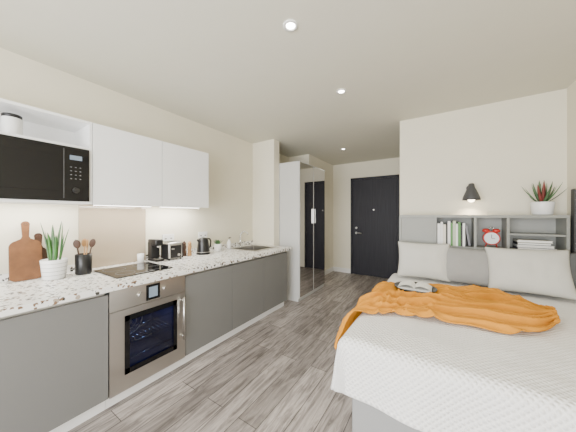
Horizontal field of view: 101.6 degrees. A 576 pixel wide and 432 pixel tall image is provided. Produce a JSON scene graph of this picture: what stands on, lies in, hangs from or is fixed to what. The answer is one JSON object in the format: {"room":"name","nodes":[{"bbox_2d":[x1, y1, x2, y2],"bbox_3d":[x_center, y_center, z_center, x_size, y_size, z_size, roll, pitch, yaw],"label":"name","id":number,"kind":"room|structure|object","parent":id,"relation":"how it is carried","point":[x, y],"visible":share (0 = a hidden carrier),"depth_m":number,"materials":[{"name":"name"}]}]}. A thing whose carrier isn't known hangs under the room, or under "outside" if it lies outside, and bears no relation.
{"room":"studio apartment","nodes":[
{"label":"studio apartment","id":0,"kind":"room"},
{"bbox_2d":[0,48,288,273],"bbox_3d":[-1.671,0.080,2.665,0.100,2.700,6.060,0,0,33],"label":"wall","id":1,"kind":"structure","parent":0,"point":[23,80],"depth_m":2.60,"materials":[{"name":"paint"}]},
{"bbox_2d":[0,98,91,204],"bbox_3d":[-2.114,-0.430,1.544,0.368,0.680,1.217,0,0,33],"label":"open shelf unit","id":2,"kind":"object","parent":1,"relation":"attached to","point":[39,124],"visible":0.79,"depth_m":1.91,"materials":[{"name":"white wood"}]},
{"bbox_2d":[0,112,22,134],"bbox_3d":[-1.951,-0.630,1.661,0.104,0.154,0.104,0,0,33],"label":"canister","id":3,"kind":"object","parent":2,"relation":"on","point":[9,122],"visible":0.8,"depth_m":1.62,"materials":[{"name":"white ceramic"}]},
{"bbox_2d":[0,134,88,201],"bbox_3d":[-1.931,-0.321,1.770,0.375,0.423,0.600,0,0,33],"label":"microwave oven","id":4,"kind":"object","parent":2,"relation":"on","point":[30,169],"visible":0.95,"depth_m":1.70,"materials":[{"name":"black plastic"}]},
{"bbox_2d":[78,204,145,267],"bbox_3d":[-1.770,0.204,2.410,0.007,0.609,0.585,0,0,33],"label":"panel","id":5,"kind":"object","parent":1,"relation":"attached to","point":[119,232],"visible":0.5,"depth_m":2.39,"materials":[{"name":"beige glass"}]},
{"bbox_2d":[91,123,161,206],"bbox_3d":[-1.624,-0.427,2.303,0.368,0.685,0.584,0,0,33],"label":"upper cabinet","id":6,"kind":"object","parent":1,"relation":"attached to","point":[126,166],"visible":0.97,"depth_m":2.16,"materials":[{"name":"laminate"}]},
{"bbox_2d":[162,234,173,241],"bbox_3d":[-1.464,0.277,2.877,0.016,0.086,0.146,0,0,33],"label":"wall socket","id":7,"kind":"object","parent":1,"relation":"attached to","point":[166,237],"visible":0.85,"depth_m":2.87,"materials":[{"name":"white plastic"}]},
{"bbox_2d":[157,141,208,207],"bbox_3d":[-1.305,-0.427,2.795,0.368,0.685,0.584,0,0,33],"label":"upper cabinet","id":8,"kind":"object","parent":1,"relation":"attached to","point":[185,171],"visible":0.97,"depth_m":2.66,"materials":[{"name":"laminate"}]},
{"bbox_2d":[198,231,206,237],"bbox_3d":[-1.193,0.277,3.296,0.016,0.086,0.146,0,0,33],"label":"wall socket","id":9,"kind":"object","parent":1,"relation":"attached to","point":[200,234],"visible":0.99,"depth_m":3.29,"materials":[{"name":"white plastic"}]},
{"bbox_2d":[68,271,388,431],"bbox_3d":[0.354,1.480,2.141,4.070,0.100,7.580,0,0,33],"label":"floor","id":10,"kind":"structure","parent":0,"point":[275,374],"depth_m":1.97,"materials":[{"name":"grey wood"}]},
{"bbox_2d":[0,293,107,431],"bbox_3d":[-1.789,0.991,1.657,0.792,0.879,0.599,0,0,33],"label":"base cabinet","id":11,"kind":"object","parent":10,"relation":"on","point":[54,358],"visible":0.88,"depth_m":1.46,"materials":[{"name":"laminate"}]},
{"bbox_2d":[105,275,184,408],"bbox_3d":[-1.417,0.991,2.131,0.805,0.878,0.596,0,0,33],"label":"built-in oven","id":12,"kind":"object","parent":10,"relation":"on","point":[146,322],"visible":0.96,"depth_m":1.95,"materials":[{"name":"metal"}]},
{"bbox_2d":[181,264,231,364],"bbox_3d":[-1.137,0.991,2.665,0.792,0.879,0.599,0,0,33],"label":"base cabinet","id":13,"kind":"object","parent":10,"relation":"on","point":[208,292],"visible":0.57,"depth_m":2.42,"materials":[{"name":"laminate"}]},
{"bbox_2d":[229,256,263,336],"bbox_3d":[-0.817,0.991,3.160,0.792,0.879,0.579,0,0,33],"label":"base cabinet","id":14,"kind":"object","parent":10,"relation":"on","point":[247,275],"visible":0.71,"depth_m":2.92,"materials":[{"name":"laminate"}]},
{"bbox_2d":[261,251,286,318],"bbox_3d":[-0.502,0.991,3.647,0.792,0.879,0.579,0,0,33],"label":"base cabinet","id":15,"kind":"object","parent":10,"relation":"on","point":[275,265],"visible":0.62,"depth_m":3.41,"materials":[{"name":"laminate"}]},
{"bbox_2d":[279,161,324,301],"bbox_3d":[0.113,0.270,4.497,0.885,2.320,1.005,0,0,33],"label":"wardrobe","id":16,"kind":"object","parent":10,"relation":"on","point":[301,184],"visible":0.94,"depth_m":4.01,"materials":[{"name":"mirror"}]},
{"bbox_2d":[352,398,421,431],"bbox_3d":[1.472,1.099,1.784,1.505,0.659,1.855,0,0,33],"label":"bed","id":17,"kind":"object","parent":10,"relation":"on","point":[365,418],"visible":0.02,"depth_m":1.34,"materials":[{"name":"fabric"}]},
{"bbox_2d":[330,273,575,431],"bbox_3d":[1.418,0.879,1.763,1.596,0.315,1.931,0,0,33],"label":"coverlet","id":18,"kind":"object","parent":17,"relation":"on","point":[429,374],"visible":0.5,"depth_m":1.20,"materials":[{"name":"white fabric"}]},
{"bbox_2d":[397,241,450,281],"bbox_3d":[1.514,0.509,2.641,0.525,0.392,0.198,0,0,33],"label":"pillow","id":19,"kind":"object","parent":18,"relation":"on","point":[421,260],"visible":0.97,"depth_m":2.58,"materials":[{"name":"fabric"}]},
{"bbox_2d":[334,281,560,349],"bbox_3d":[1.149,0.774,1.936,1.558,0.278,0.987,0,0,8],"label":"throw blanket","id":20,"kind":"object","parent":18,"relation":"on","point":[493,309],"visible":0.9,"depth_m":1.72,"materials":[{"name":"orange fabric"}]},
{"bbox_2d":[394,281,436,292],"bbox_3d":[1.206,0.690,2.233,0.362,0.020,0.362,0,0,33],"label":"serving tray","id":21,"kind":"object","parent":20,"relation":"on","point":[434,289],"visible":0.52,"depth_m":2.18,"materials":[{"name":"black plastic"}]},
{"bbox_2d":[398,280,431,291],"bbox_3d":[1.206,0.672,2.233,0.274,0.042,0.184,0,0,33],"label":"open book","id":22,"kind":"object","parent":21,"relation":"on","point":[409,285],"visible":0.99,"depth_m":2.20,"materials":[{"name":"paper"}]},
{"bbox_2d":[440,247,488,286],"bbox_3d":[1.873,0.528,2.429,0.507,0.372,0.196,0,0,33],"label":"pillow","id":23,"kind":"object","parent":18,"relation":"on","point":[470,266],"visible":0.75,"depth_m":2.38,"materials":[{"name":"grey fabric"}]},
{"bbox_2d":[484,246,575,299],"bbox_3d":[2.184,0.509,2.148,0.585,0.403,0.245,0,0,33],"label":"pillow","id":24,"kind":"object","parent":18,"relation":"on","point":[542,272],"visible":0.99,"depth_m":2.08,"materials":[{"name":"fabric"}]},
{"bbox_2d":[569,253,575,288],"bbox_3d":[2.422,0.521,2.124,0.300,0.377,0.154,0,0,33],"label":"pillow","id":25,"kind":"object","parent":18,"relation":"on","point":[572,256],"visible":0.09,"depth_m":2.04,"materials":[{"name":"grey fabric"}]},
{"bbox_2d":[399,215,569,249],"bbox_3d":[2.073,0.715,2.671,1.440,1.430,0.258,0,0,33],"label":"headboard","id":26,"kind":"object","parent":10,"relation":"on","point":[422,229],"visible":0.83,"depth_m":2.56,"materials":[{"name":"grey wood"}]},
{"bbox_2d":[437,220,470,245],"bbox_3d":[1.927,0.207,2.741,0.309,0.284,0.186,0,0,33],"label":"books","id":27,"kind":"object","parent":26,"relation":"on","point":[452,233],"visible":0.94,"depth_m":2.67,"materials":[{"name":"paper"}]},
{"bbox_2d":[482,227,500,247],"bbox_3d":[2.198,0.238,2.542,0.152,0.223,0.058,0,0,33],"label":"alarm clock","id":28,"kind":"object","parent":26,"relation":"on","point":[489,237],"visible":0.99,"depth_m":2.52,"materials":[{"name":"red metal"}]},
{"bbox_2d":[513,238,557,249],"bbox_3d":[2.494,0.300,2.383,0.280,0.098,0.170,0,0,33],"label":"stacked books","id":29,"kind":"object","parent":26,"relation":"on","point":[526,244],"visible":0.96,"depth_m":2.33,"materials":[{"name":"paper"}]},
{"bbox_2d":[523,181,564,214],"bbox_3d":[2.539,-0.176,2.342,0.242,0.349,0.262,0,0,-19],"label":"agave","id":30,"kind":"object","parent":26,"relation":"on","point":[542,206],"visible":1,"depth_m":2.31,"materials":[{"name":"white ceramic"}]},
{"bbox_3d":[-2.440,0.990,0.650,0.792,0.879,0.599,0,0,33],"label":"base cabinet","id":31,"kind":"object","parent":10,"relation":"on","visible":0},
{"bbox_2d":[0,240,291,317],"bbox_3d":[-1.440,0.500,2.173,0.818,0.100,4.245,0,0,33],"label":"countertop","id":32,"kind":"structure","parent":31,"relation":"on","point":[27,295],"depth_m":1.81,"materials":[{"name":"white stone"}]},
{"bbox_2d":[8,221,41,281],"bbox_3d":[-2.054,0.278,1.840,0.059,0.460,0.175,0,0,33],"label":"cutting board","id":33,"kind":"object","parent":32,"relation":"on","point":[24,254],"visible":0.98,"depth_m":1.83,"materials":[{"name":"brown wood"}]},
{"bbox_2d":[34,233,47,276],"bbox_3d":[-2.039,0.328,1.920,0.037,0.360,0.150,0,0,33],"label":"paddle board","id":34,"kind":"object","parent":32,"relation":"on","point":[38,236],"visible":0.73,"depth_m":1.94,"materials":[{"name":"brown wood"}]},
{"bbox_2d":[39,221,68,280],"bbox_3d":[-1.876,0.276,1.887,0.164,0.466,0.165,0,0,33],"label":"aloe","id":35,"kind":"object","parent":32,"relation":"on","point":[52,268],"visible":1,"depth_m":1.85,"materials":[{"name":"white ceramic"}]},
{"bbox_2d":[73,239,95,274],"bbox_3d":[-1.769,0.358,2.046,0.146,0.301,0.120,0,0,-33],"label":"utensil holder","id":36,"kind":"object","parent":32,"relation":"on","point":[83,261],"visible":1,"depth_m":2.01,"materials":[{"name":"black plastic"}]},
{"bbox_2d":[93,262,172,278],"bbox_3d":[-1.437,0.505,2.198,0.480,0.009,0.470,0,0,33],"label":"induction hob","id":37,"kind":"object","parent":32,"relation":"in","point":[118,272],"visible":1,"depth_m":2.16,"materials":[{"name":"black glass"}]},
{"bbox_2d":[137,253,143,262],"bbox_3d":[-1.594,0.464,2.544,0.068,0.090,0.068,0,0,33],"label":"cup","id":38,"kind":"object","parent":32,"relation":"on","point":[140,257],"visible":0.99,"depth_m":2.52,"materials":[{"name":"white ceramic"}]},
{"bbox_2d":[148,238,163,261],"bbox_3d":[-1.473,0.387,2.620,0.180,0.245,0.090,0,0,33],"label":"coffee machine","id":39,"kind":"object","parent":32,"relation":"on","point":[154,244],"visible":1,"depth_m":2.60,"materials":[{"name":"black plastic"}]},
{"bbox_2d":[161,241,182,260],"bbox_3d":[-1.330,0.408,2.712,0.170,0.202,0.196,0,0,33],"label":"toaster","id":40,"kind":"object","parent":32,"relation":"on","point":[170,249],"visible":0.93,"depth_m":2.65,"materials":[{"name":"metal"}]},
{"bbox_2d":[183,241,186,255],"bbox_3d":[-1.294,0.416,2.933,0.054,0.185,0.054,0,0,33],"label":"pepper mill","id":41,"kind":"object","parent":32,"relation":"on","point":[184,242],"visible":0.76,"depth_m":2.92,"materials":[{"name":"brown wood"}]},
{"bbox_2d":[187,241,191,255],"bbox_3d":[-1.231,0.416,2.940,0.054,0.185,0.054,0,0,33],"label":"salt mill","id":42,"kind":"object","parent":32,"relation":"on","point":[189,253],"visible":1,"depth_m":2.92,"materials":[{"name":"brown wood"}]},
{"bbox_2d":[196,236,210,254],"bbox_3d":[-1.106,0.393,3.078,0.181,0.233,0.181,0,0,-12],"label":"electric kettle","id":43,"kind":"object","parent":32,"relation":"on","point":[203,248],"visible":1,"depth_m":3.02,"materials":[{"name":"black plastic"}]},
{"bbox_2d":[214,240,221,250],"bbox_3d":[-0.992,0.423,3.356,0.149,0.172,0.116,0,0,-13],"label":"potted plant","id":44,"kind":"object","parent":32,"relation":"on","point":[217,246],"visible":1,"depth_m":3.31,"materials":[{"name":"green plant"}]},
{"bbox_2d":[227,237,230,248],"bbox_3d":[-0.897,0.424,3.583,0.063,0.170,0.060,0,0,-8],"label":"soap dispenser","id":45,"kind":"object","parent":32,"relation":"on","point":[228,241],"visible":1,"depth_m":3.56,"materials":[{"name":"white ceramic"}]},
{"bbox_2d":[237,231,247,246],"bbox_3d":[-0.717,0.380,3.724,0.204,0.261,0.099,0,0,33],"label":"tap","id":46,"kind":"object","parent":32,"relation":"on","point":[239,243],"visible":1,"depth_m":3.77,"materials":[{"name":"silver metal"}]},
{"bbox_2d":[231,245,275,251],"bbox_3d":[-0.522,0.598,3.612,0.480,0.190,0.500,0,0,33],"label":"sink","id":47,"kind":"object","parent":32,"relation":"in","point":[255,248],"visible":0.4,"depth_m":3.79,"materials":[{"name":"metal"}]},
{"bbox_2d":[253,139,278,245],"bbox_3d":[-0.390,0.080,4.120,0.470,2.700,0.155,0,0,33],"label":"wall column","id":48,"kind":"structure","parent":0,"point":[265,153],"depth_m":4.02,"materials":[{"name":"paint"}]},
{"bbox_2d":[0,0,575,164],"bbox_3d":[0.354,-1.320,2.141,4.070,0.100,7.580,0,0,33],"label":"ceiling","id":49,"kind":"structure","parent":0,"point":[231,67],"depth_m":1.87,"materials":[{"name":"paint"}]},
{"bbox_2d":[283,19,297,31],"bbox_3d":[0.017,-1.265,1.573,0.100,0.008,0.100,0,0,33],"label":"recessed light","id":50,"kind":"object","parent":49,"relation":"in","point":[290,25],"visible":1,"depth_m":1.57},
{"bbox_2d":[336,89,345,93],"bbox_3d":[0.546,-1.265,2.410,0.100,0.008,0.100,0,0,33],"label":"recessed light","id":51,"kind":"object","parent":49,"relation":"in","point":[339,91],"visible":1,"depth_m":2.41,"materials":[{"name":"white"}]},
{"bbox_2d":[289,154,332,269],"bbox_3d":[0.543,0.080,5.627,0.600,2.700,1.320,0,0,33],"label":"wall","id":52,"kind":"structure","parent":0,"point":[309,159],"depth_m":5.72,"materials":[{"name":"paint"}]},
{"bbox_2d":[325,267,332,274],"bbox_3d":[0.797,1.375,5.454,0.015,0.110,1.304,0,0,33],"label":"baseboard","id":53,"kind":"structure","parent":52,"relation":"attached to","point":[329,270],"depth_m":5.74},
{"bbox_2d":[333,157,399,268],"bbox_3d":[1.702,0.080,5.723,2.442,2.700,0.100,0,0,33],"label":"wall","id":54,"kind":"structure","parent":0,"point":[343,173],"depth_m":5.83,"materials":[{"name":"paint"}]},
{"bbox_2d":[333,267,350,272],"bbox_3d":[1.343,1.375,5.887,0.460,0.110,0.015,0,0,33],"label":"baseboard","id":55,"kind":"structure","parent":54,"relation":"attached to","point":[338,269],"depth_m":5.87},
{"bbox_2d":[351,174,398,277],"bbox_3d":[1.976,0.270,5.430,1.080,2.320,0.094,0,0,33],"label":"door","id":56,"kind":"structure","parent":54,"relation":"in","point":[374,200],"depth_m":5.42,"materials":[{"name":"black wood"}]},
{"bbox_2d":[400,89,566,214],"bbox_3d":[2.819,0.080,3.703,1.628,2.700,2.280,0,0,33],"label":"wall","id":57,"kind":"structure","parent":0,"point":[503,148],"depth_m":2.69,"materials":[{"name":"beige paint"}]},
{"bbox_2d":[462,183,480,201],"bbox_3d":[2.098,-0.252,2.692,0.170,0.216,0.199,0,0,33],"label":"wall lamp","id":58,"kind":"object","parent":57,"relation":"attached to","point":[471,194],"depth_m":2.64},
{"bbox_2d":[567,80,575,252],"bbox_3d":[1.429,0.080,0.147,0.100,2.700,5.200,0,0,33],"label":"wall","id":59,"kind":"structure","parent":0,"point":[571,90],"depth_m":2.29,"materials":[{"name":"paint"}]},
{"bbox_2d":[571,189,575,252],"bbox_3d":[2.648,0.595,2.164,0.037,1.669,0.070,0,0,33],"label":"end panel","id":60,"kind":"object","parent":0,"point":[573,191],"depth_m":2.16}
]}

